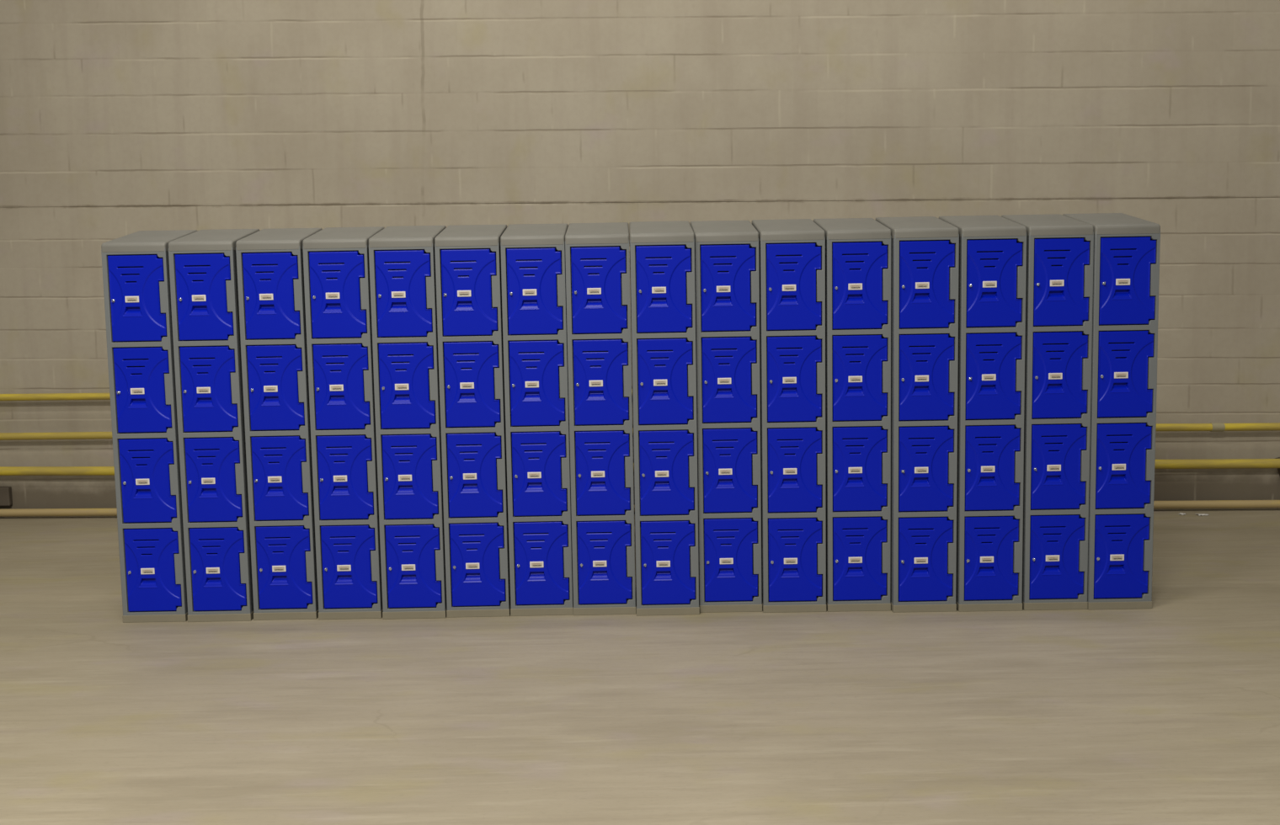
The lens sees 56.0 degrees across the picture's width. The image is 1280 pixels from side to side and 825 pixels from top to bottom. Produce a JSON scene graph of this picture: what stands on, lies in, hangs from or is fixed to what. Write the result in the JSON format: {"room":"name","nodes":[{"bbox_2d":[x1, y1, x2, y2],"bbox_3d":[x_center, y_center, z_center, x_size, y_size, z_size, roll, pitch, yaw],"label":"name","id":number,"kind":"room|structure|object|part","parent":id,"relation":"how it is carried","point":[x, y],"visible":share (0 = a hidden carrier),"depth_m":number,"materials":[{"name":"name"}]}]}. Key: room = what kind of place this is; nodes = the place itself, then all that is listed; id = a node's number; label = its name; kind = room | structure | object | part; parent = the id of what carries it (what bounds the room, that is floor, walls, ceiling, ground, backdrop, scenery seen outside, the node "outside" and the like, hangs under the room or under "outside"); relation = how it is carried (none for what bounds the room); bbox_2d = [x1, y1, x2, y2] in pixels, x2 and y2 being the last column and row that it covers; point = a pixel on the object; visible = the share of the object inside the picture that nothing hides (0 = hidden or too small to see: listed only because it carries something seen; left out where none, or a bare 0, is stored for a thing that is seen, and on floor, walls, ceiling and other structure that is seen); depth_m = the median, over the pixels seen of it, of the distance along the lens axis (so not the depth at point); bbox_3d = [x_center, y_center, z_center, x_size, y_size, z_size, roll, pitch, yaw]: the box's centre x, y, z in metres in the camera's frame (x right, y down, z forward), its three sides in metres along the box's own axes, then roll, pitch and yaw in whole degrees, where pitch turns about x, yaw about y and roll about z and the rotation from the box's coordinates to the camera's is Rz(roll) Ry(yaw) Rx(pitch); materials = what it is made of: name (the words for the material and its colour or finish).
{"room":"changing room","nodes":[
{"label":"changing room","id":0,"kind":"room"},
{"bbox_2d":[0,0,1279,509],"bbox_3d":[-0.074,-1.364,8.538,18.054,4.150,0.252,-1,5,3],"label":"wall","id":1,"kind":"structure","parent":0,"point":[119,118],"depth_m":8.34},
{"bbox_2d":[0,486,12,506],"bbox_3d":[-4.808,0.618,8.857,0.368,0.140,0.050,-1,5,3],"label":"support","id":2,"kind":"object","parent":1,"relation":"attached to","point":[6,499],"visible":1,"depth_m":8.83,"materials":[{"name":"metal"}]},
{"bbox_2d":[0,458,1279,475],"bbox_3d":[-0.041,0.385,8.519,17.040,0.115,0.122,-1,5,3],"label":"pipe","id":3,"kind":"object","parent":1,"relation":"attached to","point":[1204,463],"visible":0.2,"depth_m":8.25,"materials":[{"name":"yellow metal"}]},
{"bbox_2d":[0,500,1279,517],"bbox_3d":[-0.035,0.675,8.549,17.039,0.081,0.117,-1,5,3],"label":"pipe","id":4,"kind":"object","parent":1,"relation":"attached to","point":[1202,504],"visible":0.18,"depth_m":8.28,"materials":[{"name":"metal"}]},
{"bbox_2d":[0,422,1279,440],"bbox_3d":[-0.045,0.132,8.496,17.039,0.110,0.119,-1,5,3],"label":"pipe","id":5,"kind":"object","parent":1,"relation":"attached to","point":[1212,427],"visible":0.23,"depth_m":8.23,"materials":[{"name":"yellow metal"}]},
{"bbox_2d":[0,507,1279,824],"bbox_3d":[-0.003,1.308,3.442,18.000,0.200,13.200,-1,5,0],"label":"floor","id":6,"kind":"structure","parent":0,"point":[1167,713],"depth_m":4.47,"materials":[{"name":"concrete"}]},
{"bbox_2d":[101,229,197,623],"bbox_3d":[-2.378,0.047,5.976,0.305,1.910,0.459,-1,5,0],"label":"locker","id":7,"kind":"object","parent":6,"relation":"on","point":[136,265],"visible":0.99,"depth_m":5.77,"materials":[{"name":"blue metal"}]},
{"bbox_3d":[-2.382,-0.542,5.709,0.257,0.405,0.020,-1,5,0],"label":"door","id":8,"kind":"part","parent":7,"relation":"part of","materials":[{"name":"blue plastic"}]},
{"bbox_3d":[-2.374,-0.107,5.751,0.257,0.405,0.020,-1,6,0],"label":"door","id":9,"kind":"part","parent":7,"relation":"part of","materials":[{"name":"blue plastic"}]},
{"bbox_3d":[-2.367,0.328,5.793,0.257,0.405,0.020,-1,6,0],"label":"door","id":10,"kind":"part","parent":7,"relation":"part of","materials":[{"name":"blue plastic"}]},
{"bbox_3d":[-2.359,0.763,5.834,0.257,0.405,0.020,-1,5,-1],"label":"door","id":11,"kind":"part","parent":7,"relation":"part of","materials":[{"name":"blue plastic"}]},
{"bbox_2d":[168,229,260,622],"bbox_3d":[-2.059,0.043,5.967,0.305,1.910,0.459,-1,5,-1],"label":"locker","id":12,"kind":"object","parent":6,"relation":"on","point":[203,272],"visible":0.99,"depth_m":5.76,"materials":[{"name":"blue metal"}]},
{"bbox_3d":[-2.063,-0.547,5.701,0.257,0.405,0.020,-1,6,-1],"label":"door","id":13,"kind":"part","parent":12,"relation":"part of","materials":[{"name":"blue plastic"}]},
{"bbox_3d":[-2.055,-0.112,5.742,0.257,0.405,0.020,-1,5,-1],"label":"door","id":14,"kind":"part","parent":12,"relation":"part of","materials":[{"name":"blue plastic"}]},
{"bbox_3d":[-2.047,0.323,5.784,0.257,0.405,0.020,-1,6,0],"label":"door","id":15,"kind":"part","parent":12,"relation":"part of","materials":[{"name":"blue plastic"}]},
{"bbox_3d":[-2.040,0.758,5.824,0.257,0.405,0.020,-1,5,0],"label":"door","id":16,"kind":"part","parent":12,"relation":"part of","materials":[{"name":"blue plastic"}]},
{"bbox_2d":[235,228,322,620],"bbox_3d":[-1.744,0.036,5.979,0.305,1.910,0.458,-1,5,-1],"label":"locker","id":17,"kind":"object","parent":6,"relation":"on","point":[269,262],"visible":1,"depth_m":5.77,"materials":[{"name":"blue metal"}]},
{"bbox_3d":[-1.747,-0.553,5.713,0.257,0.405,0.020,-1,6,0],"label":"door","id":18,"kind":"part","parent":17,"relation":"part of","materials":[{"name":"blue plastic"}]},
{"bbox_3d":[-1.740,-0.118,5.756,0.257,0.405,0.020,-1,6,-1],"label":"door","id":19,"kind":"part","parent":17,"relation":"part of","materials":[{"name":"blue plastic"}]},
{"bbox_3d":[-1.732,0.317,5.796,0.257,0.405,0.020,-1,5,-1],"label":"door","id":20,"kind":"part","parent":17,"relation":"part of","materials":[{"name":"blue plastic"}]},
{"bbox_3d":[-1.725,0.751,5.838,0.257,0.405,0.020,-1,6,-1],"label":"door","id":21,"kind":"part","parent":17,"relation":"part of","materials":[{"name":"blue plastic"}]},
{"bbox_2d":[302,226,384,619],"bbox_3d":[-1.427,0.031,5.969,0.305,1.910,0.459,-1,5,-1],"label":"locker","id":22,"kind":"object","parent":6,"relation":"on","point":[337,285],"visible":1,"depth_m":5.76,"materials":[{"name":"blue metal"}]},
{"bbox_3d":[-1.430,-0.558,5.702,0.257,0.405,0.020,-1,5,0],"label":"door","id":23,"kind":"part","parent":22,"relation":"part of","materials":[{"name":"blue plastic"}]},
{"bbox_3d":[-1.423,-0.123,5.745,0.257,0.405,0.020,-1,5,-1],"label":"door","id":24,"kind":"part","parent":22,"relation":"part of","materials":[{"name":"blue plastic"}]},
{"bbox_3d":[-1.415,0.312,5.786,0.257,0.405,0.020,-1,5,-1],"label":"door","id":25,"kind":"part","parent":22,"relation":"part of","materials":[{"name":"blue plastic"}]},
{"bbox_3d":[-1.408,0.747,5.828,0.257,0.405,0.020,-1,6,-1],"label":"door","id":26,"kind":"part","parent":22,"relation":"part of","materials":[{"name":"blue plastic"}]},
{"bbox_2d":[368,225,447,619],"bbox_3d":[-1.113,0.027,5.956,0.305,1.910,0.459,-1,5,-1],"label":"locker","id":27,"kind":"object","parent":6,"relation":"on","point":[402,281],"visible":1,"depth_m":5.75,"materials":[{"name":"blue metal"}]},
{"bbox_3d":[-1.116,-0.562,5.690,0.257,0.405,0.020,-1,6,-1],"label":"door","id":28,"kind":"part","parent":27,"relation":"part of","materials":[{"name":"blue plastic"}]},
{"bbox_3d":[-1.109,-0.127,5.729,0.257,0.405,0.020,-1,5,0],"label":"door","id":29,"kind":"part","parent":27,"relation":"part of","materials":[{"name":"blue plastic"}]},
{"bbox_3d":[-1.101,0.308,5.771,0.257,0.405,0.020,-1,5,0],"label":"door","id":30,"kind":"part","parent":27,"relation":"part of","materials":[{"name":"blue plastic"}]},
{"bbox_3d":[-1.093,0.743,5.815,0.257,0.405,0.020,-1,6,-1],"label":"door","id":31,"kind":"part","parent":27,"relation":"part of","materials":[{"name":"blue plastic"}]},
{"bbox_2d":[434,224,510,618],"bbox_3d":[-0.805,0.021,5.967,0.305,1.910,0.460,-1,5,-1],"label":"locker","id":32,"kind":"object","parent":6,"relation":"on","point":[468,257],"visible":1,"depth_m":5.76,"materials":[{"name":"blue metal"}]},
{"bbox_3d":[-0.808,-0.568,5.701,0.257,0.405,0.020,-1,5,-1],"label":"door","id":33,"kind":"part","parent":32,"relation":"part of","materials":[{"name":"blue plastic"}]},
{"bbox_3d":[-0.800,-0.134,5.743,0.257,0.405,0.020,-1,6,0],"label":"door","id":34,"kind":"part","parent":32,"relation":"part of","materials":[{"name":"blue plastic"}]},
{"bbox_3d":[-0.793,0.301,5.785,0.257,0.405,0.020,-1,6,-1],"label":"door","id":35,"kind":"part","parent":32,"relation":"part of","materials":[{"name":"blue plastic"}]},
{"bbox_3d":[-0.785,0.736,5.825,0.257,0.405,0.020,-1,5,-1],"label":"door","id":36,"kind":"part","parent":32,"relation":"part of","materials":[{"name":"blue plastic"}]},
{"bbox_2d":[500,223,573,616],"bbox_3d":[-0.496,0.015,5.973,0.305,1.910,0.459,-1,5,-1],"label":"locker","id":37,"kind":"object","parent":6,"relation":"on","point":[533,261],"visible":1,"depth_m":5.76,"materials":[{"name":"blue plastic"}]},
{"bbox_3d":[-0.499,-0.574,5.707,0.257,0.405,0.020,-1,5,-1],"label":"door","id":38,"kind":"part","parent":37,"relation":"part of","materials":[{"name":"blue plastic"}]},
{"bbox_3d":[-0.491,-0.139,5.747,0.257,0.405,0.020,-1,5,0],"label":"door","id":39,"kind":"part","parent":37,"relation":"part of","materials":[{"name":"blue plastic"}]},
{"bbox_3d":[-0.484,0.296,5.789,0.257,0.405,0.020,-1,5,0],"label":"door","id":40,"kind":"part","parent":37,"relation":"part of","materials":[{"name":"blue plastic"}]},
{"bbox_3d":[-0.476,0.730,5.831,0.257,0.405,0.020,-1,5,0],"label":"door","id":41,"kind":"part","parent":37,"relation":"part of","materials":[{"name":"blue plastic"}]},
{"bbox_2d":[565,222,636,615],"bbox_3d":[-0.190,0.010,5.966,0.305,1.910,0.459,-1,5,-1],"label":"locker","id":42,"kind":"object","parent":6,"relation":"on","point":[597,258],"visible":1,"depth_m":5.76,"materials":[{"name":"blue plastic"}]},
{"bbox_3d":[-0.194,-0.579,5.700,0.257,0.405,0.020,-1,6,-1],"label":"door","id":43,"kind":"part","parent":42,"relation":"part of","materials":[{"name":"blue plastic"}]},
{"bbox_3d":[-0.186,-0.144,5.741,0.257,0.405,0.020,-1,6,0],"label":"door","id":44,"kind":"part","parent":42,"relation":"part of","materials":[{"name":"blue plastic"}]},
{"bbox_3d":[-0.178,0.291,5.783,0.257,0.405,0.020,-1,6,0],"label":"door","id":45,"kind":"part","parent":42,"relation":"part of","materials":[{"name":"blue plastic"}]},
{"bbox_3d":[-0.171,0.726,5.824,0.257,0.405,0.020,-1,5,0],"label":"door","id":46,"kind":"part","parent":42,"relation":"part of","materials":[{"name":"blue plastic"}]},
{"bbox_2d":[629,220,699,616],"bbox_3d":[0.117,0.007,5.939,0.305,1.910,0.460,-1,5,-1],"label":"locker","id":47,"kind":"object","parent":6,"relation":"on","point":[662,253],"visible":1,"depth_m":5.73,"materials":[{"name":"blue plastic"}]},
{"bbox_3d":[0.113,-0.582,5.673,0.257,0.405,0.020,-1,5,-1],"label":"door","id":48,"kind":"part","parent":47,"relation":"part of","materials":[{"name":"blue plastic"}]},
{"bbox_3d":[0.120,-0.147,5.715,0.257,0.405,0.020,-1,6,0],"label":"door","id":49,"kind":"part","parent":47,"relation":"part of","materials":[{"name":"blue plastic"}]},
{"bbox_3d":[0.128,0.288,5.756,0.257,0.405,0.020,-1,6,0],"label":"door","id":50,"kind":"part","parent":47,"relation":"part of","materials":[{"name":"blue plastic"}]},
{"bbox_3d":[0.136,0.723,5.796,0.257,0.405,0.020,-1,5,0],"label":"door","id":51,"kind":"part","parent":47,"relation":"part of","materials":[{"name":"blue plastic"}]},
{"bbox_2d":[689,220,762,613],"bbox_3d":[0.423,-0.001,5.975,0.305,1.910,0.459,-1,5,0],"label":"locker","id":52,"kind":"object","parent":6,"relation":"on","point":[727,265],"visible":1,"depth_m":5.76,"materials":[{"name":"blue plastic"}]},
{"bbox_3d":[0.419,-0.591,5.710,0.257,0.405,0.020,-1,5,-1],"label":"door","id":53,"kind":"part","parent":52,"relation":"part of","materials":[{"name":"blue plastic"}]},
{"bbox_3d":[0.426,-0.156,5.750,0.257,0.405,0.020,-1,5,0],"label":"door","id":54,"kind":"part","parent":52,"relation":"part of","materials":[{"name":"blue plastic"}]},
{"bbox_3d":[0.434,0.279,5.792,0.257,0.405,0.020,-1,5,0],"label":"door","id":55,"kind":"part","parent":52,"relation":"part of","materials":[{"name":"blue plastic"}]},
{"bbox_3d":[0.442,0.714,5.833,0.257,0.405,0.020,-1,5,0],"label":"door","id":56,"kind":"part","parent":52,"relation":"part of","materials":[{"name":"blue plastic"}]},
{"bbox_2d":[752,218,826,613],"bbox_3d":[0.733,-0.005,5.952,0.305,1.910,0.459,-1,5,0],"label":"locker","id":57,"kind":"object","parent":6,"relation":"on","point":[792,253],"visible":1,"depth_m":5.74,"materials":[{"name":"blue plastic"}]},
{"bbox_3d":[0.727,-0.594,5.685,0.257,0.405,0.020,-1,5,0],"label":"door","id":58,"kind":"part","parent":57,"relation":"part of","materials":[{"name":"blue plastic"}]},
{"bbox_3d":[0.742,0.276,5.769,0.257,0.405,0.020,-1,5,0],"label":"door","id":59,"kind":"part","parent":57,"relation":"part of","materials":[{"name":"blue plastic"}]},
{"bbox_3d":[0.734,-0.159,5.728,0.257,0.405,0.020,-1,6,0],"label":"door","id":60,"kind":"part","parent":57,"relation":"part of","materials":[{"name":"blue plastic"}]},
{"bbox_3d":[0.750,0.711,5.811,0.257,0.405,0.020,-1,6,0],"label":"door","id":61,"kind":"part","parent":57,"relation":"part of","materials":[{"name":"blue plastic"}]},
{"bbox_2d":[813,218,891,612],"bbox_3d":[1.044,-0.010,5.952,0.305,1.910,0.459,-1,5,0],"label":"locker","id":62,"kind":"object","parent":6,"relation":"on","point":[858,250],"visible":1,"depth_m":5.74,"materials":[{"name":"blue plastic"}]},
{"bbox_3d":[1.061,0.706,5.810,0.257,0.405,0.020,-1,5,0],"label":"door","id":63,"kind":"part","parent":62,"relation":"part of","materials":[{"name":"blue plastic"}]},
{"bbox_3d":[1.054,0.271,5.768,0.257,0.405,0.020,-1,5,0],"label":"door","id":64,"kind":"part","parent":62,"relation":"part of","materials":[{"name":"blue plastic"}]},
{"bbox_3d":[1.039,-0.599,5.684,0.257,0.405,0.020,-1,5,0],"label":"door","id":65,"kind":"part","parent":62,"relation":"part of","materials":[{"name":"blue plastic"}]},
{"bbox_3d":[1.046,-0.164,5.726,0.257,0.405,0.020,-1,5,0],"label":"door","id":66,"kind":"part","parent":62,"relation":"part of","materials":[{"name":"blue plastic"}]},
{"bbox_2d":[875,216,959,613],"bbox_3d":[1.352,-0.012,5.916,0.305,1.910,0.460,-1,5,0],"label":"locker","id":67,"kind":"object","parent":6,"relation":"on","point":[925,250],"visible":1,"depth_m":5.70,"materials":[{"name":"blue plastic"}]},
{"bbox_3d":[1.370,0.704,5.774,0.257,0.405,0.020,-1,5,0],"label":"door","id":68,"kind":"part","parent":67,"relation":"part of","materials":[{"name":"blue plastic"}]},
{"bbox_3d":[1.362,0.269,5.734,0.257,0.405,0.020,-1,6,0],"label":"door","id":69,"kind":"part","parent":67,"relation":"part of","materials":[{"name":"blue plastic"}]},
{"bbox_3d":[1.355,-0.166,5.691,0.257,0.405,0.020,-1,6,0],"label":"door","id":70,"kind":"part","parent":67,"relation":"part of","materials":[{"name":"blue plastic"}]},
{"bbox_3d":[1.347,-0.601,5.651,0.257,0.405,0.020,-1,6,0],"label":"door","id":71,"kind":"part","parent":67,"relation":"part of","materials":[{"name":"blue plastic"}]},
{"bbox_2d":[938,215,1026,612],"bbox_3d":[1.667,-0.017,5.911,0.305,1.910,0.458,-1,5,0],"label":"locker","id":72,"kind":"object","parent":6,"relation":"on","point":[992,268],"visible":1,"depth_m":5.70,"materials":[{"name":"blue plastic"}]},
{"bbox_3d":[1.684,0.699,5.770,0.257,0.405,0.020,-1,6,0],"label":"door","id":73,"kind":"part","parent":72,"relation":"part of","materials":[{"name":"blue plastic"}]},
{"bbox_3d":[1.677,0.264,5.728,0.257,0.405,0.020,-1,6,0],"label":"door","id":74,"kind":"part","parent":72,"relation":"part of","materials":[{"name":"blue plastic"}]},
{"bbox_3d":[1.669,-0.171,5.686,0.257,0.405,0.020,-1,6,0],"label":"door","id":75,"kind":"part","parent":72,"relation":"part of","materials":[{"name":"blue plastic"}]},
{"bbox_3d":[1.661,-0.606,5.646,0.257,0.405,0.020,-1,6,0],"label":"door","id":76,"kind":"part","parent":72,"relation":"part of","materials":[{"name":"blue plastic"}]},
{"bbox_2d":[1001,213,1093,610],"bbox_3d":[1.981,-0.023,5.914,0.305,1.910,0.459,-1,5,0],"label":"locker","id":77,"kind":"object","parent":6,"relation":"on","point":[1060,248],"visible":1,"depth_m":5.70,"materials":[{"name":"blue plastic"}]},
{"bbox_3d":[1.999,0.693,5.772,0.257,0.405,0.020,-1,6,0],"label":"door","id":78,"kind":"part","parent":77,"relation":"part of","materials":[{"name":"blue plastic"}]},
{"bbox_3d":[1.992,0.258,5.730,0.257,0.405,0.020,-1,5,0],"label":"door","id":79,"kind":"part","parent":77,"relation":"part of","materials":[{"name":"blue plastic"}]},
{"bbox_3d":[1.984,-0.177,5.689,0.257,0.405,0.020,-1,5,0],"label":"door","id":80,"kind":"part","parent":77,"relation":"part of","materials":[{"name":"blue plastic"}]},
{"bbox_3d":[1.976,-0.612,5.646,0.257,0.405,0.020,-1,5,0],"label":"door","id":81,"kind":"part","parent":77,"relation":"part of","materials":[{"name":"blue plastic"}]},
{"bbox_2d":[1062,213,1160,609],"bbox_3d":[2.288,-0.027,5.904,0.305,1.910,0.459,-1,5,0],"label":"locker","id":82,"kind":"object","parent":6,"relation":"on","point":[1125,309],"visible":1,"depth_m":5.69,"materials":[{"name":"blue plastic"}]},
{"bbox_3d":[2.304,0.689,5.763,0.257,0.405,0.020,-1,6,0],"label":"door","id":83,"kind":"part","parent":82,"relation":"part of","materials":[{"name":"blue plastic"}]},
{"bbox_3d":[2.297,0.254,5.721,0.257,0.405,0.020,-1,6,0],"label":"door","id":84,"kind":"part","parent":82,"relation":"part of","materials":[{"name":"blue plastic"}]},
{"bbox_3d":[2.289,-0.181,5.678,0.257,0.405,0.020,-1,5,0],"label":"door","id":85,"kind":"part","parent":82,"relation":"part of","materials":[{"name":"blue plastic"}]},
{"bbox_3d":[2.282,-0.616,5.636,0.257,0.405,0.020,-1,5,0],"label":"door","id":86,"kind":"part","parent":82,"relation":"part of","materials":[{"name":"blue plastic"}]},
{"bbox_2d":[1194,513,1209,516],"bbox_3d":[3.795,0.688,8.128,0.070,0.010,0.055,-2,5,-6],"label":"paper scrap","id":87,"kind":"object","parent":6,"relation":"on","point":[1199,514],"visible":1,"depth_m":8.12,"materials":[{"name":"white paper"}]}
]}

